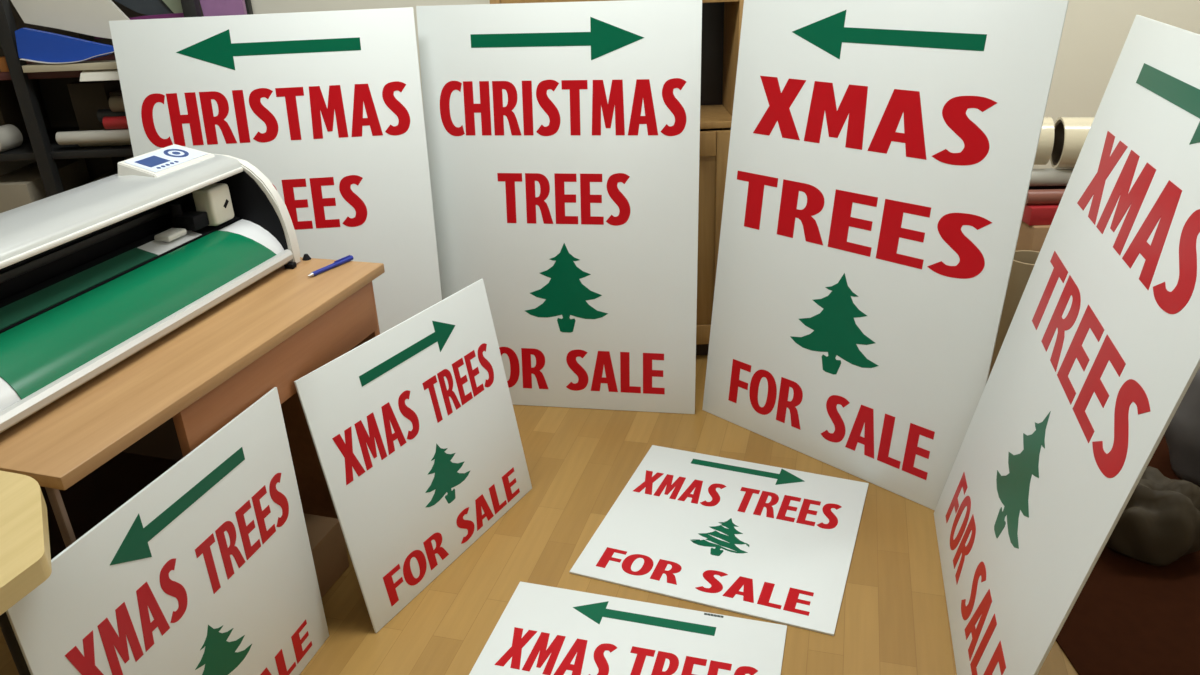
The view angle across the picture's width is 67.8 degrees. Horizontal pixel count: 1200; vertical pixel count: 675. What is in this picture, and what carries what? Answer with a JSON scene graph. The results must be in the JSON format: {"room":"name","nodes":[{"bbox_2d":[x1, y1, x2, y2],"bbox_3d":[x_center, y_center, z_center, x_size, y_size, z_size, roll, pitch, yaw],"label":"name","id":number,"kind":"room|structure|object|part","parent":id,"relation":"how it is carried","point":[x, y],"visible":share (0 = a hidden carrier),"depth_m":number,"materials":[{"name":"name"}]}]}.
{"room":"print shop","nodes":[
{"label":"print shop","id":0,"kind":"room"},
{"bbox_2d":[0,355,1078,674],"bbox_3d":[-0.107,1.066,0.976,5.700,0.050,5.300,-2,24,0],"label":"floor","id":1,"kind":"structure","parent":0,"point":[893,618],"depth_m":2.05,"materials":[{"name":"brown wood"}]},
{"bbox_2d":[0,471,51,674],"bbox_3d":[-1.111,0.694,0.985,0.742,0.695,1.016,5,26,16],"label":"table","id":2,"kind":"object","parent":1,"relation":"on","point":[25,556],"visible":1,"depth_m":1.11,"materials":[{"name":"brown wood"}]},
{"bbox_3d":[-0.852,0.531,1.355,0.032,0.665,0.032,5,26,16],"label":"leg","id":3,"kind":"part","parent":2,"relation":"part of","materials":[{"name":"black metal"}]},
{"bbox_2d":[0,0,252,196],"bbox_3d":[-1.848,-0.652,2.773,1.496,1.720,0.480,-2,24,0],"label":"shelf rack","id":4,"kind":"object","parent":1,"relation":"on","point":[41,146],"depth_m":2.63,"materials":[{"name":"black metal"}]},
{"bbox_2d":[0,124,22,151],"bbox_3d":[-1.778,-0.590,2.651,0.070,0.070,0.086,2,25,9],"label":"roll","id":5,"kind":"object","parent":4,"relation":"on","point":[11,137],"visible":1,"depth_m":2.65,"materials":[{"name":"white paper"}]},
{"bbox_2d":[0,56,27,71],"bbox_3d":[-1.681,-0.786,2.556,0.035,0.040,0.080,-2,24,0],"label":"box","id":6,"kind":"object","parent":4,"relation":"on","point":[3,64],"visible":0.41,"depth_m":2.52,"materials":[{"name":"orange cardboard"}]},
{"bbox_2d":[0,79,50,137],"bbox_3d":[-1.906,-0.733,2.834,0.150,0.190,0.230,-2,24,0],"label":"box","id":7,"kind":"object","parent":4,"relation":"on","point":[10,111],"visible":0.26,"depth_m":2.79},
{"bbox_2d":[0,158,90,212],"bbox_3d":[-1.792,-0.392,2.894,0.150,0.300,0.345,-2,24,0],"label":"box","id":8,"kind":"object","parent":4,"relation":"on","point":[24,185],"visible":0.21,"depth_m":2.76,"materials":[{"name":"grey cardboard"}]},
{"bbox_3d":[-1.855,-0.818,2.716,1.420,0.022,0.405,-2,24,0],"label":"shelf","id":9,"kind":"part","parent":4,"relation":"part of","materials":[{"name":"brown wood"}]},
{"bbox_3d":[-1.846,-0.609,2.812,1.420,0.022,0.405,-2,24,0],"label":"shelf","id":10,"kind":"part","parent":4,"relation":"part of","materials":[{"name":"black metal"}]},
{"bbox_2d":[22,60,116,72],"bbox_3d":[-1.456,-0.764,2.512,0.307,0.019,0.055,-2,24,0],"label":"paper stack","id":11,"kind":"object","parent":4,"relation":"on","point":[104,64],"visible":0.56,"depth_m":2.49,"materials":[{"name":"white paper"}]},
{"bbox_2d":[15,28,113,62],"bbox_3d":[-1.477,-0.815,2.483,0.285,0.096,0.020,-2,24,0],"label":"sheet","id":12,"kind":"object","parent":11,"relation":"on","point":[32,44],"visible":0.86,"depth_m":2.48,"materials":[{"name":"blue paper"}]},
{"bbox_2d":[20,52,111,63],"bbox_3d":[-1.460,-0.779,2.479,0.295,0.031,0.013,-2,24,0],"label":"paper sheet","id":13,"kind":"object","parent":11,"relation":"on","point":[109,52],"visible":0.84,"depth_m":2.48,"materials":[{"name":"paper"}]},
{"bbox_2d":[11,0,129,38],"bbox_3d":[-1.473,-0.898,2.495,0.330,0.152,0.015,-2,24,0],"label":"paper sheet","id":14,"kind":"object","parent":4,"relation":"on","point":[88,17],"visible":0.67,"depth_m":2.49,"materials":[{"name":"white paper"}]},
{"bbox_2d":[56,129,130,144],"bbox_3d":[-1.368,-0.595,2.626,0.445,0.038,0.038,-2,24,0],"label":"roll","id":15,"kind":"object","parent":4,"relation":"on","point":[118,135],"visible":0.38,"depth_m":2.61,"materials":[{"name":"white paper"}]},
{"bbox_2d":[103,116,127,128],"bbox_3d":[-1.297,-0.634,2.614,0.300,0.036,0.036,-2,24,0],"label":"roll","id":16,"kind":"object","parent":15,"relation":"on","point":[115,122],"visible":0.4,"depth_m":2.60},
{"bbox_2d":[109,96,124,111],"bbox_3d":[-1.289,-0.689,2.618,0.280,0.044,0.044,-2,24,0],"label":"roll","id":17,"kind":"object","parent":16,"relation":"on","point":[116,103],"visible":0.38,"depth_m":2.60,"materials":[{"name":"grey cardboard"}]},
{"bbox_2d":[67,80,120,130],"bbox_3d":[-1.556,-0.738,2.838,0.110,0.170,0.230,-2,24,0],"label":"box","id":18,"kind":"object","parent":4,"relation":"on","point":[87,97],"visible":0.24,"depth_m":2.72,"materials":[{"name":"brown cardboard"}]},
{"bbox_3d":[-1.387,-0.757,2.544,0.130,0.029,0.135,-2,24,0],"label":"paper strip","id":19,"kind":"part","parent":4,"relation":"part of","materials":[{"name":"white paper"}]},
{"bbox_2d":[87,168,117,183],"bbox_3d":[-1.537,-0.389,2.901,0.120,0.270,0.345,-2,24,0],"label":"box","id":20,"kind":"object","parent":4,"relation":"on","point":[115,171],"visible":0.02,"depth_m":2.88,"materials":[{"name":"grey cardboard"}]},
{"bbox_2d":[78,142,130,146],"bbox_3d":[-1.350,-0.598,2.669,0.410,0.038,0.038,-2,24,0],"label":"roll","id":21,"kind":"object","parent":4,"relation":"on","point":[124,143],"visible":0.05,"depth_m":2.66,"materials":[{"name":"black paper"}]},
{"bbox_2d":[97,109,125,122],"bbox_3d":[-1.318,-0.667,2.660,0.340,0.040,0.040,-2,24,0],"label":"roll","id":22,"kind":"object","parent":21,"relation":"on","point":[101,113],"visible":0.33,"depth_m":2.64,"materials":[{"name":"paper"}]},
{"bbox_2d":[109,89,121,96],"bbox_3d":[-1.411,-0.731,2.844,0.160,0.140,0.230,-2,24,0],"label":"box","id":23,"kind":"object","parent":4,"relation":"on","point":[117,92],"visible":0.09,"depth_m":2.71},
{"bbox_2d":[94,13,183,38],"bbox_3d":[-1.282,-0.885,2.529,0.310,0.062,0.010,-2,24,0],"label":"folder","id":24,"kind":"object","parent":4,"relation":"on","point":[173,15],"visible":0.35,"depth_m":2.52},
{"bbox_2d":[114,0,172,14],"bbox_3d":[-1.269,-0.939,2.523,0.260,0.075,0.012,-2,24,0],"label":"folder","id":25,"kind":"object","parent":24,"relation":"on","point":[147,7],"visible":0.58,"depth_m":2.52,"materials":[{"name":"plastic"}]},
{"bbox_2d":[162,0,182,12],"bbox_3d":[-1.207,-0.950,2.503,0.105,0.084,0.004,-2,24,0],"label":"sheet","id":26,"kind":"object","parent":24,"relation":"on","point":[175,6],"visible":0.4,"depth_m":2.51,"materials":[{"name":"grey paper"}]},
{"bbox_2d":[200,0,246,16],"bbox_3d":[-1.053,-0.917,2.497,0.120,0.150,0.020,-2,24,0],"label":"folder","id":27,"kind":"object","parent":4,"relation":"on","point":[209,7],"visible":0.44,"depth_m":2.49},
{"bbox_2d":[6,387,328,674],"bbox_3d":[-0.670,0.485,1.521,0.006,0.598,0.594,5,25,15],"label":"sign","id":28,"kind":"object","parent":1,"relation":"on","point":[209,568],"visible":1,"depth_m":1.49,"materials":[{"name":"white plastic"}]},
{"bbox_2d":[0,257,384,559],"bbox_3d":[-0.890,0.302,1.827,0.620,0.695,0.878,5,26,16],"label":"desk","id":29,"kind":"object","parent":1,"relation":"on","point":[93,448],"visible":0.56,"depth_m":1.62,"materials":[{"name":"brown wood"}]},
{"bbox_3d":[-0.762,0.505,1.394,0.016,0.673,0.009,5,26,16],"label":"leg","id":30,"kind":"part","parent":29,"relation":"part of","materials":[{"name":"brown wood"}]},
{"bbox_3d":[-1.163,0.234,1.883,0.015,0.553,0.794,5,26,16],"label":"panel","id":31,"kind":"part","parent":29,"relation":"part of","materials":[{"name":"brown wood"}]},
{"bbox_2d":[0,144,299,432],"bbox_3d":[-0.933,-0.117,1.584,0.308,0.272,0.910,4,25,15],"label":"cutter","id":32,"kind":"object","parent":29,"relation":"on","point":[93,274],"visible":1,"depth_m":1.63,"materials":[{"name":"white plastic"}]},
{"bbox_3d":[-0.982,-0.140,1.585,0.009,0.015,0.855,4,25,15],"label":"beam rail","id":33,"kind":"part","parent":32,"relation":"part of","materials":[{"name":"white plastic"}]},
{"bbox_3d":[-0.978,-0.115,1.597,0.216,0.236,0.860,4,25,15],"label":"lid","id":34,"kind":"part","parent":32,"relation":"part of","materials":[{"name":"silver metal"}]},
{"bbox_3d":[-0.795,-0.007,1.593,0.018,0.026,0.857,4,25,15],"label":"rail","id":35,"kind":"part","parent":32,"relation":"part of","materials":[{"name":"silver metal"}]},
{"bbox_3d":[-0.886,-0.364,1.829,0.089,0.028,0.188,4,25,15],"label":"control panel","id":36,"kind":"part","parent":32,"relation":"part of","materials":[{"name":"white plastic"}]},
{"bbox_3d":[-0.886,-0.368,1.827,0.073,0.001,0.160,18,28,8],"label":"label plate","id":37,"kind":"part","parent":32,"relation":"part of","materials":[{"name":"white plastic"}]},
{"bbox_3d":[-0.682,-0.159,1.966,0.021,0.011,0.016,4,25,15],"label":"rail","id":38,"kind":"part","parent":32,"relation":"part of","materials":[{"name":"black plastic"}]},
{"bbox_3d":[-0.597,0.048,1.720,0.020,0.118,0.594,5,26,16],"label":"drawer","id":39,"kind":"part","parent":29,"relation":"part of","materials":[{"name":"brown laminate"}]},
{"bbox_2d":[302,254,310,260],"bbox_3d":[-0.663,-0.182,2.017,0.020,0.012,0.020,-2,24,0],"label":"stopper","id":40,"kind":"object","parent":29,"relation":"on","point":[306,257],"visible":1,"depth_m":2.01,"materials":[{"name":"black plastic"}]},
{"bbox_3d":[-0.772,0.147,2.184,0.578,0.673,0.022,5,26,16],"label":"panel","id":41,"kind":"part","parent":29,"relation":"part of","materials":[{"name":"brown laminate"}]},
{"bbox_2d":[308,255,353,276],"bbox_3d":[-0.589,-0.156,1.950,0.011,0.013,0.129,12,28,28],"label":"pen","id":42,"kind":"object","parent":29,"relation":"on","point":[348,258],"visible":1,"depth_m":1.95,"materials":[{"name":"blue plastic"}]},
{"bbox_2d":[109,7,441,333],"bbox_3d":[-0.878,-0.297,2.559,0.803,1.176,0.193,-4,24,-3],"label":"sign","id":43,"kind":"object","parent":1,"relation":"on","point":[327,106],"visible":0.62,"depth_m":2.47,"materials":[{"name":"white plastic"}]},
{"bbox_2d":[303,513,348,597],"bbox_3d":[-0.750,0.521,2.009,0.245,0.135,0.260,5,26,16],"label":"carton","id":44,"kind":"object","parent":1,"relation":"on","point":[325,534],"visible":0.11,"depth_m":2.03,"materials":[{"name":"brown cardboard"}]},
{"bbox_2d":[294,279,531,632],"bbox_3d":[-0.384,0.243,2.045,0.102,0.582,0.606,11,28,27],"label":"sign","id":45,"kind":"object","parent":1,"relation":"on","point":[414,431],"visible":1,"depth_m":2.00,"materials":[{"name":"white plastic"}]},
{"bbox_2d":[416,0,701,413],"bbox_3d":[-0.113,-0.347,2.604,0.796,1.174,0.152,2,25,10],"label":"sign","id":46,"kind":"object","parent":1,"relation":"on","point":[563,138],"visible":0.98,"depth_m":2.57,"materials":[{"name":"white plastic"}]},
{"bbox_2d":[490,0,743,354],"bbox_3d":[0.076,-0.535,2.953,0.755,1.215,0.344,-2,24,0],"label":"cabinet","id":47,"kind":"object","parent":1,"relation":"on","point":[721,19],"visible":0.11,"depth_m":2.87,"materials":[{"name":"brown wood"}]},
{"bbox_3d":[-0.286,-0.514,2.969,0.030,1.190,0.320,-2,24,0],"label":"panel","id":48,"kind":"part","parent":47,"relation":"part of","materials":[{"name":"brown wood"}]},
{"bbox_3d":[0.058,-0.987,2.595,0.693,0.044,0.020,-2,24,0],"label":"rail","id":49,"kind":"part","parent":47,"relation":"part of","materials":[{"name":"brown wood"}]},
{"bbox_3d":[0.271,-0.007,3.013,0.220,0.070,0.012,-2,24,0],"label":"door frame","id":50,"kind":"part","parent":47,"relation":"part of","materials":[{"name":"brown wood"}]},
{"bbox_3d":[0.247,-0.592,2.747,0.220,0.075,0.012,-2,24,0],"label":"door frame","id":51,"kind":"part","parent":47,"relation":"part of","materials":[{"name":"brown wood"}]},
{"bbox_3d":[0.074,-0.589,3.103,0.693,1.189,0.015,-2,24,0],"label":"panel","id":52,"kind":"part","parent":47,"relation":"part of","materials":[{"name":"brown wood"}]},
{"bbox_3d":[0.259,-0.305,2.890,0.342,0.715,0.011,-2,24,0],"label":"door","id":53,"kind":"part","parent":47,"relation":"part of","materials":[{"name":"brown wood"}]},
{"bbox_2d":[700,105,731,128],"bbox_3d":[0.069,-0.701,2.877,0.693,0.020,0.293,-2,24,0],"label":"shelf","id":54,"kind":"object","parent":47,"relation":"attached to","point":[711,116],"depth_m":2.81,"materials":[{"name":"brown wood"}]},
{"bbox_3d":[0.400,-0.306,2.880,0.060,0.715,0.012,-2,24,0],"label":"door frame","id":55,"kind":"part","parent":47,"relation":"part of","materials":[{"name":"brown wood"}]},
{"bbox_3d":[0.438,-0.543,2.969,0.030,1.190,0.320,-2,24,0],"label":"panel","id":56,"kind":"part","parent":47,"relation":"part of","materials":[{"name":"brown wood"}]},
{"bbox_2d":[469,582,786,674],"bbox_3d":[0.024,0.702,1.697,0.599,0.006,0.592,5,25,15],"label":"sign","id":57,"kind":"object","parent":1,"relation":"on","point":[542,629],"visible":1,"depth_m":1.85,"materials":[{"name":"white plastic"}]},
{"bbox_2d":[570,445,868,635],"bbox_3d":[0.317,0.462,2.199,0.598,0.006,0.587,8,26,21],"label":"sign","id":58,"kind":"object","parent":1,"relation":"on","point":[766,542],"visible":1,"depth_m":2.15,"materials":[{"name":"white plastic"}]},
{"bbox_2d":[702,0,1068,509],"bbox_3d":[0.628,-0.228,2.264,0.156,1.184,0.815,-23,32,-38],"label":"sign","id":59,"kind":"object","parent":1,"relation":"on","point":[882,153],"visible":0.99,"depth_m":2.21,"materials":[{"name":"white plastic"}]},
{"bbox_2d":[987,250,1039,380],"bbox_3d":[1.263,-0.032,2.683,0.154,0.440,0.154,-2,24,0],"label":"cardboard tube","id":60,"kind":"object","parent":1,"relation":"on","point":[1024,261],"visible":0.16,"depth_m":2.62,"materials":[{"name":"brown cardboard"}]},
{"bbox_2d":[1015,221,1050,251],"bbox_3d":[1.518,-0.196,2.943,0.450,0.500,0.430,-2,24,0],"label":"carton","id":61,"kind":"object","parent":1,"relation":"on","point":[1032,238],"visible":0.09,"depth_m":2.67,"materials":[{"name":"brown cardboard"}]},
{"bbox_2d":[1022,204,1058,225],"bbox_3d":[1.530,-0.401,2.721,0.510,0.054,0.165,-2,24,0],"label":"flat box","id":62,"kind":"object","parent":61,"relation":"on","point":[1036,214],"visible":0.23,"depth_m":2.65,"materials":[{"name":"red cardboard"}]},
{"bbox_2d":[1025,189,1064,204],"bbox_3d":[1.527,-0.420,2.643,0.517,0.044,0.044,0,24,4],"label":"roll","id":63,"kind":"object","parent":62,"relation":"on","point":[1042,196],"visible":0.17,"depth_m":2.64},
{"bbox_2d":[1028,186,1065,189],"bbox_3d":[1.532,-0.469,2.742,0.500,0.050,0.050,-2,24,0],"label":"roll","id":64,"kind":"object","parent":62,"relation":"on","point":[1030,187],"visible":0.02,"depth_m":2.72,"materials":[{"name":"black plastic"}]},
{"bbox_2d":[1029,168,1073,185],"bbox_3d":[1.519,-0.481,2.671,0.528,0.052,0.052,0,25,6],"label":"roll","id":65,"kind":"object","parent":64,"relation":"on","point":[1050,176],"visible":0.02,"depth_m":2.67,"materials":[{"name":"white paper"}]},
{"bbox_2d":[1034,117,1054,164],"bbox_3d":[1.211,-0.597,2.711,0.275,0.140,0.140,3,25,11],"label":"roll","id":66,"kind":"object","parent":65,"relation":"on","point":[1046,140],"visible":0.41,"depth_m":2.63,"materials":[{"name":"beige paper"}]},
{"bbox_2d":[1050,117,1094,167],"bbox_3d":[1.596,-0.569,2.616,0.476,0.148,0.148,3,25,11],"label":"roll","id":67,"kind":"object","parent":65,"relation":"on","point":[1070,135],"visible":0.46,"depth_m":2.60,"materials":[{"name":"beige paper"}]},
{"bbox_2d":[934,15,1199,674],"bbox_3d":[0.822,0.079,1.594,0.236,1.165,0.802,4,25,14],"label":"sign","id":68,"kind":"object","parent":1,"relation":"on","point":[1099,353],"visible":1,"depth_m":1.50,"materials":[{"name":"white plastic"}]},
{"bbox_2d":[1056,435,1199,674],"bbox_3d":[1.628,0.650,1.670,1.400,0.004,2.150,-2,24,0],"label":"floor mat","id":69,"kind":"object","parent":1,"relation":"on","point":[1131,616],"visible":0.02,"depth_m":1.86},
{"bbox_2d":[1106,466,1199,565],"bbox_3d":[1.259,0.400,2.029,0.252,0.181,0.192,-2,24,0],"label":"sack","id":70,"kind":"object","parent":69,"relation":"on","point":[1159,525],"visible":0.83,"depth_m":1.97,"materials":[{"name":"grey fabric"}]},
{"bbox_2d":[1164,367,1199,485],"bbox_3d":[1.611,0.127,2.207,0.394,0.504,0.291,-2,24,0],"label":"bag","id":71,"kind":"object","parent":69,"relation":"on","point":[1182,435],"visible":0.67,"depth_m":2.21,"materials":[{"name":"grey fabric"}]},
{"bbox_2d":[251,0,1199,168],"bbox_3d":[-0.201,-1.255,2.886,5.700,2.600,0.100,-2,24,0],"label":"wall","id":72,"kind":"structure","parent":0,"point":[1095,33],"depth_m":2.97,"materials":[{"name":"beige paint"}]}
]}

